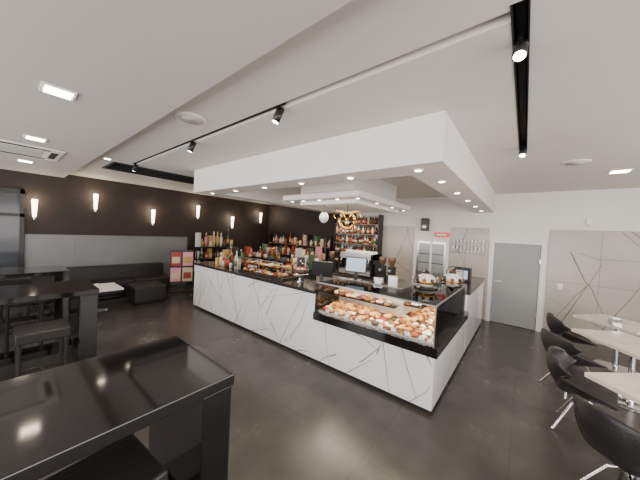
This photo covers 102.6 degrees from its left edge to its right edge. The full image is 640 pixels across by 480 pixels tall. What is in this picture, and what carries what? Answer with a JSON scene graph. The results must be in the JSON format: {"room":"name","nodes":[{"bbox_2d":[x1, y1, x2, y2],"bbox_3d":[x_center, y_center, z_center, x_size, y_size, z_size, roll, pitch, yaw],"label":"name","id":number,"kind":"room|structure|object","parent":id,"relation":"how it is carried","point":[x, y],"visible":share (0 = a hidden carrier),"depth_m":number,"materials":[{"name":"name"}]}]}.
{"room":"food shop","nodes":[
{"label":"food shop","id":0,"kind":"room"},
{"bbox_2d":[0,169,268,284],"bbox_3d":[-5.653,-0.237,7.437,0.180,3.400,10.550,4,2,39],"label":"wall","id":1,"kind":"structure","parent":0,"point":[66,230],"depth_m":7.25,"materials":[{"name":"black paint"}]},
{"bbox_2d":[0,187,24,285],"bbox_3d":[-7.199,0.145,5.372,0.089,2.600,1.300,4,2,39],"label":"door","id":2,"kind":"structure","parent":1,"relation":"in","point":[12,201],"depth_m":5.74,"materials":[{"name":"black"}]},
{"bbox_2d":[31,199,37,219],"bbox_3d":[-6.638,-0.710,5.958,0.132,0.470,0.104,4,2,39],"label":"light","id":3,"kind":"object","parent":1,"relation":"attached to","point":[34,202],"visible":1,"depth_m":5.92,"materials":[{"name":"beige glass"}]},
{"bbox_2d":[93,194,97,211],"bbox_3d":[-5.950,-0.980,6.794,0.132,0.470,0.104,4,2,39],"label":"light","id":4,"kind":"object","parent":1,"relation":"attached to","point":[95,196],"visible":1,"depth_m":6.76,"materials":[{"name":"beige glass"}]},
{"bbox_2d":[151,210,154,224],"bbox_3d":[-5.121,-0.688,7.856,0.132,0.470,0.104,4,2,39],"label":"light","id":5,"kind":"object","parent":1,"relation":"attached to","point":[152,211],"visible":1,"depth_m":7.82,"materials":[{"name":"beige glass"}]},
{"bbox_2d":[196,206,199,218],"bbox_3d":[-4.251,-0.955,8.918,0.132,0.470,0.104,4,2,39],"label":"light","id":6,"kind":"object","parent":1,"relation":"attached to","point":[198,207],"visible":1,"depth_m":8.88,"materials":[{"name":"beige glass"}]},
{"bbox_2d":[0,0,639,204],"bbox_3d":[-0.622,-1.378,3.427,12.600,0.400,10.550,4,2,39],"label":"ceiling","id":7,"kind":"structure","parent":0,"point":[337,67],"depth_m":1.88,"materials":[{"name":"paint"}]},
{"bbox_2d":[17,159,33,162],"bbox_3d":[-5.385,-1.441,4.683,0.200,0.016,0.200,4,2,39],"label":"recessed light","id":8,"kind":"object","parent":7,"relation":"in","point":[21,160],"visible":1,"depth_m":4.67,"materials":[{"name":"white plastic"}]},
{"bbox_2d":[0,139,64,161],"bbox_3d":[-4.587,-1.378,3.922,1.000,0.020,0.870,4,2,39],"label":"ceiling vent","id":9,"kind":"object","parent":7,"relation":"in","point":[10,147],"visible":1,"depth_m":3.93,"materials":[{"name":"white metal"}]},
{"bbox_2d":[23,134,46,142],"bbox_3d":[-3.709,-1.321,3.341,0.200,0.016,0.200,4,2,39],"label":"recessed light","id":10,"kind":"object","parent":7,"relation":"in","point":[26,136],"visible":1,"depth_m":3.31,"materials":[{"name":"white plastic"}]},
{"bbox_2d":[39,81,77,100],"bbox_3d":[-2.137,-1.208,2.095,0.200,0.016,0.200,4,2,39],"label":"recessed light","id":11,"kind":"object","parent":7,"relation":"in","point":[45,87],"visible":1,"depth_m":2.07,"materials":[{"name":"white plastic"}]},
{"bbox_2d":[175,111,206,124],"bbox_3d":[-1.370,-1.286,2.724,0.300,0.020,0.300,4,2,39],"label":"ceiling speaker","id":12,"kind":"object","parent":7,"relation":"attached to","point":[187,117],"depth_m":2.69},
{"bbox_2d":[133,102,284,163],"bbox_3d":[-1.988,-1.393,3.681,4.250,0.040,0.040,4,2,39],"label":"track rail","id":13,"kind":"object","parent":7,"relation":"attached to","point":[281,104],"visible":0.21,"depth_m":3.02,"materials":[{"name":"black metal"}]},
{"bbox_2d":[132,163,137,171],"bbox_3d":[-3.572,-1.403,4.948,0.116,0.168,0.072,3,2,-11],"label":"track spotlight","id":14,"kind":"object","parent":13,"relation":"hanging from","point":[135,166],"visible":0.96,"depth_m":4.92,"materials":[{"name":"black metal"}]},
{"bbox_2d":[187,140,196,152],"bbox_3d":[-1.740,-1.271,3.481,0.116,0.168,0.072,3,2,-11],"label":"track spotlight","id":15,"kind":"object","parent":13,"relation":"hanging from","point":[192,145],"visible":0.98,"depth_m":3.45,"materials":[{"name":"black metal"}]},
{"bbox_2d":[272,105,284,123],"bbox_3d":[-0.392,-1.174,2.402,0.116,0.168,0.072,3,2,-11],"label":"track spotlight","id":16,"kind":"object","parent":13,"relation":"hanging from","point":[279,111],"visible":0.99,"depth_m":2.38,"materials":[{"name":"black metal"}]},
{"bbox_2d":[319,205,327,222],"bbox_3d":[0.077,-0.500,4.939,0.180,0.350,0.180,4,2,39],"label":"pendant lamp","id":17,"kind":"object","parent":7,"relation":"hanging from","point":[323,217],"visible":0.98,"depth_m":4.88,"materials":[{"name":"white glass"}]},
{"bbox_2d":[194,110,495,213],"bbox_3d":[0.848,-1.045,5.756,4.740,0.450,5.070,4,2,39],"label":"ceiling soffit","id":18,"kind":"object","parent":7,"relation":"attached to","point":[432,143],"depth_m":3.15,"materials":[{"name":"white paint"}]},
{"bbox_2d":[283,179,409,213],"bbox_3d":[0.674,-0.967,5.523,1.750,0.610,2.350,4,2,39],"label":"canopy","id":19,"kind":"object","parent":7,"relation":"hanging from","point":[372,191],"depth_m":4.88,"materials":[{"name":"white paint"}]},
{"bbox_2d":[333,205,360,229],"bbox_3d":[0.493,-0.413,4.645,0.524,0.466,0.096,3,2,4],"label":"chandelier","id":20,"kind":"object","parent":7,"relation":"hanging from","point":[348,218],"visible":1,"depth_m":4.64,"materials":[{"name":"gold metal"}]},
{"bbox_2d":[413,168,423,171],"bbox_3d":[1.013,-0.718,2.643,0.106,0.014,0.106,4,2,39],"label":"recessed light","id":21,"kind":"object","parent":7,"relation":"in","point":[417,169],"visible":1,"depth_m":2.62,"materials":[{"name":"white"}]},
{"bbox_2d":[515,0,526,144],"bbox_3d":[1.758,-1.199,2.220,0.045,0.045,2.480,4,2,39],"label":"track rail","id":22,"kind":"object","parent":7,"relation":"attached to","point":[521,6],"visible":0.67,"depth_m":1.83,"materials":[{"name":"black metal"}]},
{"bbox_2d":[512,30,528,62],"bbox_3d":[1.146,-1.102,1.465,0.072,0.169,0.130,4,2,39],"label":"track spotlight","id":23,"kind":"object","parent":22,"relation":"hanging from","point":[520,47],"visible":0.98,"depth_m":1.44,"materials":[{"name":"black metal"}]},
{"bbox_2d":[519,143,526,157],"bbox_3d":[2.458,-1.082,3.105,0.072,0.169,0.130,4,2,39],"label":"track spotlight","id":24,"kind":"object","parent":22,"relation":"hanging from","point":[523,148],"visible":0.98,"depth_m":3.08,"materials":[{"name":"black metal"}]},
{"bbox_2d":[562,159,591,165],"bbox_3d":[3.536,-1.065,3.536,0.300,0.020,0.300,4,2,39],"label":"ceiling speaker","id":25,"kind":"object","parent":7,"relation":"attached to","point":[578,161],"depth_m":3.50},
{"bbox_2d":[607,168,633,173],"bbox_3d":[4.497,-1.028,3.842,0.220,0.016,0.220,4,2,39],"label":"recessed light","id":26,"kind":"object","parent":7,"relation":"in","point":[619,170],"visible":1,"depth_m":3.81,"materials":[{"name":"white"}]},
{"bbox_2d":[0,283,639,479],"bbox_3d":[-0.782,1.866,3.517,12.600,0.100,10.550,4,2,39],"label":"floor","id":27,"kind":"structure","parent":0,"point":[293,416],"depth_m":2.86,"materials":[{"name":"tile"}]},
{"bbox_2d":[0,277,31,315],"bbox_3d":[-5.954,1.128,5.005,0.400,0.780,0.400,4,2,39],"label":"bar stool","id":28,"kind":"object","parent":27,"relation":"on","point":[27,280],"visible":0.49,"depth_m":4.89,"materials":[{"name":"black leather"}]},
{"bbox_2d":[4,300,44,351],"bbox_3d":[-4.519,1.229,3.921,0.400,0.780,0.400,4,2,39],"label":"bar stool","id":29,"kind":"object","parent":27,"relation":"on","point":[40,303],"visible":0.48,"depth_m":3.72,"materials":[{"name":"black wood"}]},
{"bbox_2d":[0,265,69,324],"bbox_3d":[-5.413,1.042,4.189,0.850,1.050,1.800,4,2,39],"label":"bar table","id":30,"kind":"object","parent":27,"relation":"on","point":[58,308],"visible":0.84,"depth_m":4.52,"materials":[{"name":"black wood"}]},
{"bbox_2d":[13,318,70,377],"bbox_3d":[-3.046,1.333,2.805,0.400,0.780,0.400,4,2,39],"label":"bar stool","id":31,"kind":"object","parent":27,"relation":"on","point":[59,328],"visible":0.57,"depth_m":2.75,"materials":[{"name":"black leather"}]},
{"bbox_2d":[0,279,98,366],"bbox_3d":[-3.901,1.149,3.043,0.850,1.050,1.800,4,2,39],"label":"bar table","id":32,"kind":"object","parent":27,"relation":"on","point":[82,294],"visible":0.9,"depth_m":3.38,"materials":[{"name":"black wood"}]},
{"bbox_2d":[30,262,170,307],"bbox_3d":[-5.591,1.097,6.777,0.850,0.780,2.780,4,2,39],"label":"leather sofa","id":33,"kind":"object","parent":27,"relation":"on","point":[120,274],"visible":0.3,"depth_m":6.85,"materials":[{"name":"black leather"}]},
{"bbox_2d":[45,434,167,479],"bbox_3d":[-1.020,1.479,1.183,0.400,0.780,0.400,4,2,33],"label":"bar stool","id":34,"kind":"object","parent":27,"relation":"on","point":[128,458],"visible":0.9,"depth_m":1.24,"materials":[{"name":"black leather"}]},
{"bbox_2d":[93,282,123,311],"bbox_3d":[-4.969,1.298,5.688,0.800,0.500,0.800,4,2,39],"label":"coffee table","id":35,"kind":"object","parent":27,"relation":"on","point":[104,287],"visible":0.27,"depth_m":5.74,"materials":[{"name":"white"}]},
{"bbox_2d":[0,335,233,479],"bbox_3d":[-1.452,1.323,1.158,0.840,1.050,1.820,4,2,39],"label":"bar table","id":36,"kind":"object","parent":27,"relation":"on","point":[52,419],"visible":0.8,"depth_m":1.41,"materials":[{"name":"black"}]},
{"bbox_2d":[126,280,166,304],"bbox_3d":[-4.424,1.331,6.532,0.700,0.440,0.700,4,2,39],"label":"ottoman","id":37,"kind":"object","parent":27,"relation":"on","point":[138,293],"visible":1,"depth_m":6.32,"materials":[{"name":"black leather"}]},
{"bbox_2d":[169,250,193,294],"bbox_3d":[-4.006,0.922,7.419,0.600,1.250,0.300,2,2,-28],"label":"stand","id":38,"kind":"object","parent":27,"relation":"on","point":[181,261],"visible":1,"depth_m":7.41,"materials":[{"name":"black"}]},
{"bbox_2d":[190,230,237,283],"bbox_3d":[-3.777,0.556,9.194,0.500,1.904,1.550,4,2,39],"label":"shelf","id":39,"kind":"object","parent":27,"relation":"on","point":[209,241],"visible":0.48,"depth_m":8.95,"materials":[{"name":"black"}]},
{"bbox_2d":[193,259,319,359],"bbox_3d":[-0.780,1.203,6.104,3.860,1.080,2.680,4,2,39],"label":"counter","id":40,"kind":"object","parent":27,"relation":"on","point":[279,312],"depth_m":4.66,"materials":[{"name":"white stone"}]},
{"bbox_2d":[215,247,247,269],"bbox_3d":[-1.986,0.390,5.808,0.888,0.441,0.322,4,2,39],"label":"packages","id":41,"kind":"object","parent":40,"relation":"on","point":[227,260],"visible":0.95,"depth_m":5.72,"materials":[{"name":"multicoloured plastic"}]},
{"bbox_2d":[227,246,239,255],"bbox_3d":[-2.250,0.376,6.598,0.360,0.400,0.200,3,2,21],"label":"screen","id":42,"kind":"object","parent":40,"relation":"on","point":[234,249],"visible":0.29,"depth_m":6.57,"materials":[{"name":"black"}]},
{"bbox_2d":[238,256,297,280],"bbox_3d":[-1.040,0.524,4.998,1.300,0.312,0.403,4,2,39],"label":"display","id":43,"kind":"object","parent":40,"relation":"on","point":[265,273],"visible":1,"depth_m":4.86,"materials":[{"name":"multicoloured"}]},
{"bbox_2d":[242,244,279,260],"bbox_3d":[-1.703,0.354,7.439,0.436,0.449,1.182,4,2,39],"label":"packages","id":44,"kind":"object","parent":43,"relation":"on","point":[266,250],"visible":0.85,"depth_m":7.33,"materials":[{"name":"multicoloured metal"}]},
{"bbox_2d":[257,251,304,278],"bbox_3d":[-0.828,0.460,5.176,1.286,0.452,0.122,4,2,39],"label":"display case","id":45,"kind":"object","parent":40,"relation":"on","point":[297,259],"visible":0.43,"depth_m":5.00,"materials":[{"name":"grey"}]},
{"bbox_2d":[291,260,308,282],"bbox_3d":[-0.346,0.539,4.471,0.320,0.380,0.320,4,2,39],"label":"cake stand","id":46,"kind":"object","parent":40,"relation":"on","point":[299,271],"visible":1,"depth_m":4.42,"materials":[{"name":"clear glass"}]},
{"bbox_2d":[312,260,332,284],"bbox_3d":[0.036,0.553,4.293,0.360,0.400,0.200,3,2,21],"label":"screen","id":47,"kind":"object","parent":40,"relation":"on","point":[322,269],"visible":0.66,"depth_m":4.26,"materials":[{"name":"black plastic"}]},
{"bbox_2d":[268,232,332,263],"bbox_3d":[-0.963,0.669,9.995,3.360,1.912,0.580,4,2,39],"label":"shelf","id":48,"kind":"object","parent":27,"relation":"on","point":[287,244],"visible":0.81,"depth_m":9.93,"materials":[{"name":"black"}]},
{"bbox_2d":[304,268,406,284],"bbox_3d":[0.478,1.316,6.805,3.460,0.940,0.710,4,2,39],"label":"countertop","id":49,"kind":"structure","parent":27,"relation":"on","point":[336,274],"depth_m":6.43,"materials":[{"name":"black stone"}]},
{"bbox_2d":[290,247,322,268],"bbox_3d":[-0.396,0.480,7.481,1.084,0.606,0.392,4,2,39],"label":"boxes","id":50,"kind":"object","parent":49,"relation":"on","point":[299,252],"visible":0.49,"depth_m":7.32,"materials":[{"name":"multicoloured cardboard"}]},
{"bbox_2d":[328,251,335,270],"bbox_3d":[0.304,0.568,6.921,0.170,0.530,0.240,4,2,39],"label":"coffee grinder","id":51,"kind":"object","parent":49,"relation":"on","point":[331,253],"visible":0.67,"depth_m":6.89,"materials":[{"name":"black"}]},
{"bbox_2d":[338,250,381,278],"bbox_3d":[0.978,0.576,6.401,0.940,0.610,0.552,4,2,39],"label":"espresso machine","id":52,"kind":"object","parent":49,"relation":"on","point":[373,263],"visible":0.75,"depth_m":6.22,"materials":[{"name":"silver metal"}]},
{"bbox_2d":[376,256,386,278],"bbox_3d":[1.450,0.650,6.004,0.170,0.530,0.240,4,2,39],"label":"coffee grinder","id":53,"kind":"object","parent":49,"relation":"on","point":[382,267],"visible":0.91,"depth_m":5.96,"materials":[{"name":"black"}]},
{"bbox_2d":[385,257,395,280],"bbox_3d":[1.629,0.663,5.860,0.170,0.530,0.240,4,2,39],"label":"coffee grinder","id":54,"kind":"object","parent":49,"relation":"on","point":[391,269],"visible":0.73,"depth_m":5.82,"materials":[{"name":"black"}]},
{"bbox_2d":[333,214,383,268],"bbox_3d":[1.141,0.473,8.398,1.710,2.600,0.450,4,2,39],"label":"shelf","id":55,"kind":"object","parent":27,"relation":"on","point":[366,234],"visible":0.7,"depth_m":8.30,"materials":[{"name":"black"}]},
{"bbox_2d":[346,278,415,288],"bbox_3d":[1.122,1.296,4.530,1.080,1.170,1.260,4,2,39],"label":"ledge","id":56,"kind":"object","parent":27,"relation":"on","point":[410,282],"visible":0.09,"depth_m":4.29,"materials":[{"name":"stone"}]},
{"bbox_2d":[345,256,367,280],"bbox_3d":[0.605,0.490,4.325,0.360,0.400,0.200,3,2,21],"label":"screen","id":57,"kind":"object","parent":56,"relation":"on","point":[357,265],"visible":0.88,"depth_m":4.31,"materials":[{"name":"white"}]},
{"bbox_2d":[374,276,383,284],"bbox_3d":[0.938,0.654,4.082,0.140,0.120,0.102,4,2,27],"label":"napkin dispenser","id":58,"kind":"object","parent":56,"relation":"on","point":[377,280],"visible":0.89,"depth_m":4.04,"materials":[{"name":"silver metal"}]},
{"bbox_2d":[388,275,397,287],"bbox_3d":[1.118,0.637,3.937,0.140,0.180,0.024,3,2,21],"label":"menu card","id":59,"kind":"object","parent":56,"relation":"on","point":[392,280],"visible":0.89,"depth_m":3.93,"materials":[{"name":"beige paper"}]},
{"bbox_2d":[312,277,468,412],"bbox_3d":[1.181,1.291,4.067,1.750,1.212,1.950,4,2,39],"label":"display case","id":60,"kind":"object","parent":27,"relation":"on","point":[406,344],"visible":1,"depth_m":3.39,"materials":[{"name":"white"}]},
{"bbox_2d":[414,269,438,289],"bbox_3d":[1.583,0.570,3.824,0.341,0.277,0.341,4,2,28],"label":"teapot","id":61,"kind":"object","parent":60,"relation":"on","point":[425,280],"visible":1,"depth_m":3.74,"materials":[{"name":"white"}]},
{"bbox_2d":[440,277,485,351],"bbox_3d":[2.914,1.407,5.368,0.660,1.080,2.210,4,2,39],"label":"counter","id":62,"kind":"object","parent":27,"relation":"on","point":[474,289],"depth_m":4.98,"materials":[{"name":"white stone"}]},
{"bbox_2d":[440,269,464,283],"bbox_3d":[2.409,0.692,4.673,0.414,0.336,0.414,4,2,24],"label":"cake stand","id":63,"kind":"object","parent":62,"relation":"on","point":[451,277],"visible":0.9,"depth_m":4.57,"materials":[{"name":"white ceramic"}]},
{"bbox_2d":[446,265,463,277],"bbox_3d":[2.658,0.671,5.063,0.320,0.380,0.320,4,2,39],"label":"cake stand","id":64,"kind":"object","parent":62,"relation":"on","point":[459,273],"visible":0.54,"depth_m":5.05,"materials":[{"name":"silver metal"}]},
{"bbox_2d":[454,266,471,281],"bbox_3d":[3.056,0.730,5.485,0.300,0.280,0.253,4,2,39],"label":"payment terminal","id":65,"kind":"object","parent":62,"relation":"on","point":[467,272],"visible":0.68,"depth_m":5.35,"materials":[{"name":"black plastic"}]},
{"bbox_2d":[546,312,596,371],"bbox_3d":[4.031,1.636,4.176,0.541,0.797,0.542,4,2,29],"label":"dining chair","id":66,"kind":"object","parent":27,"relation":"on","point":[555,325],"visible":0.81,"depth_m":4.07,"materials":[{"name":"black leather"}]},
{"bbox_2d":[539,328,607,399],"bbox_3d":[3.286,1.621,3.411,0.541,0.797,0.542,3,2,4],"label":"dining chair","id":67,"kind":"object","parent":27,"relation":"on","point":[549,338],"visible":0.62,"depth_m":3.24,"materials":[{"name":"black leather"}]},
{"bbox_2d":[546,346,618,428],"bbox_3d":[2.724,1.613,2.702,0.542,0.797,0.541,1,2,-41],"label":"dining chair","id":68,"kind":"object","parent":27,"relation":"on","point":[569,378],"visible":0.91,"depth_m":2.69,"materials":[{"name":"black leather"}]},
{"bbox_2d":[571,328,639,412],"bbox_3d":[3.939,1.682,3.235,0.700,0.750,0.950,3,2,5],"label":"dining table","id":69,"kind":"object","parent":27,"relation":"on","point":[626,343],"visible":0.62,"depth_m":3.25,"materials":[{"name":"stone"}]},
{"bbox_2d":[573,394,639,479],"bbox_3d":[2.219,1.611,1.866,0.541,0.797,0.542,3,2,-3],"label":"dining chair","id":70,"kind":"object","parent":27,"relation":"on","point":[618,442],"visible":1,"depth_m":1.78,"materials":[{"name":"black leather"}]},
{"bbox_2d":[573,314,639,372],"bbox_3d":[4.808,1.700,4.152,0.700,0.750,0.800,3,2,-11],"label":"dining table","id":71,"kind":"object","parent":27,"relation":"on","point":[632,327],"visible":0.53,"depth_m":4.14,"materials":[{"name":"stone"}]},
{"bbox_2d":[608,317,621,326],"bbox_3d":[4.556,1.257,3.961,0.120,0.120,0.080,3,2,10],"label":"napkin holder","id":72,"kind":"object","parent":71,"relation":"on","point":[614,321],"visible":1,"depth_m":3.93,"materials":[{"name":"silver metal"}]},
{"bbox_2d":[584,372,639,479],"bbox_3d":[2.878,1.662,2.080,0.700,0.750,0.800,3,2,-3],"label":"dining table","id":73,"kind":"object","parent":27,"relation":"on","point":[627,385],"visible":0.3,"depth_m":2.29,"materials":[{"name":"stone"}]},
{"bbox_2d":[268,188,639,338],"bbox_3d":[2.636,0.168,7.635,12.900,3.400,0.180,4,2,39],"label":"wall","id":74,"kind":"structure","parent":0,"point":[597,265],"depth_m":5.57,"materials":[{"name":"white paint"}]},
{"bbox_2d":[421,218,429,230],"bbox_3d":[2.945,-0.430,7.181,0.180,0.350,0.211,4,2,39],"label":"loudspeaker","id":75,"kind":"object","parent":74,"relation":"attached to","point":[425,222],"visible":1,"depth_m":7.11,"materials":[{"name":"black plastic"}]},
{"bbox_2d":[412,238,449,280],"bbox_3d":[3.056,0.928,7.161,0.930,1.950,0.079,4,2,39],"label":"refrigerator","id":76,"kind":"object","parent":74,"relation":"in","point":[432,254],"depth_m":7.12,"materials":[{"name":"white metal"}]},
{"bbox_2d":[434,232,448,236],"bbox_3d":[3.311,-0.141,6.967,0.350,0.120,0.083,4,2,39],"label":"exit sign","id":77,"kind":"object","parent":74,"relation":"attached to","point":[437,234],"visible":1,"depth_m":6.94,"materials":[{"name":"red plastic"}]},
{"bbox_2d":[451,239,484,254],"bbox_3d":[3.759,0.165,6.513,0.750,0.340,0.170,4,2,39],"label":"glass shelf","id":78,"kind":"object","parent":74,"relation":"attached to","point":[457,240],"visible":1,"depth_m":6.48,"materials":[{"name":"white glass"}]},
{"bbox_2d":[485,239,546,331],"bbox_3d":[4.531,1.009,5.974,1.040,2.000,0.089,4,2,39],"label":"door","id":79,"kind":"structure","parent":74,"relation":"in","point":[516,272],"depth_m":5.95,"materials":[{"name":"white wood"}]},
{"bbox_2d":[586,218,592,224],"bbox_3d":[5.490,-0.370,5.221,0.080,0.150,0.094,4,2,39],"label":"sensor","id":80,"kind":"object","parent":74,"relation":"attached to","point":[588,220],"visible":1,"depth_m":5.22,"materials":[{"name":"white plastic"}]}
]}

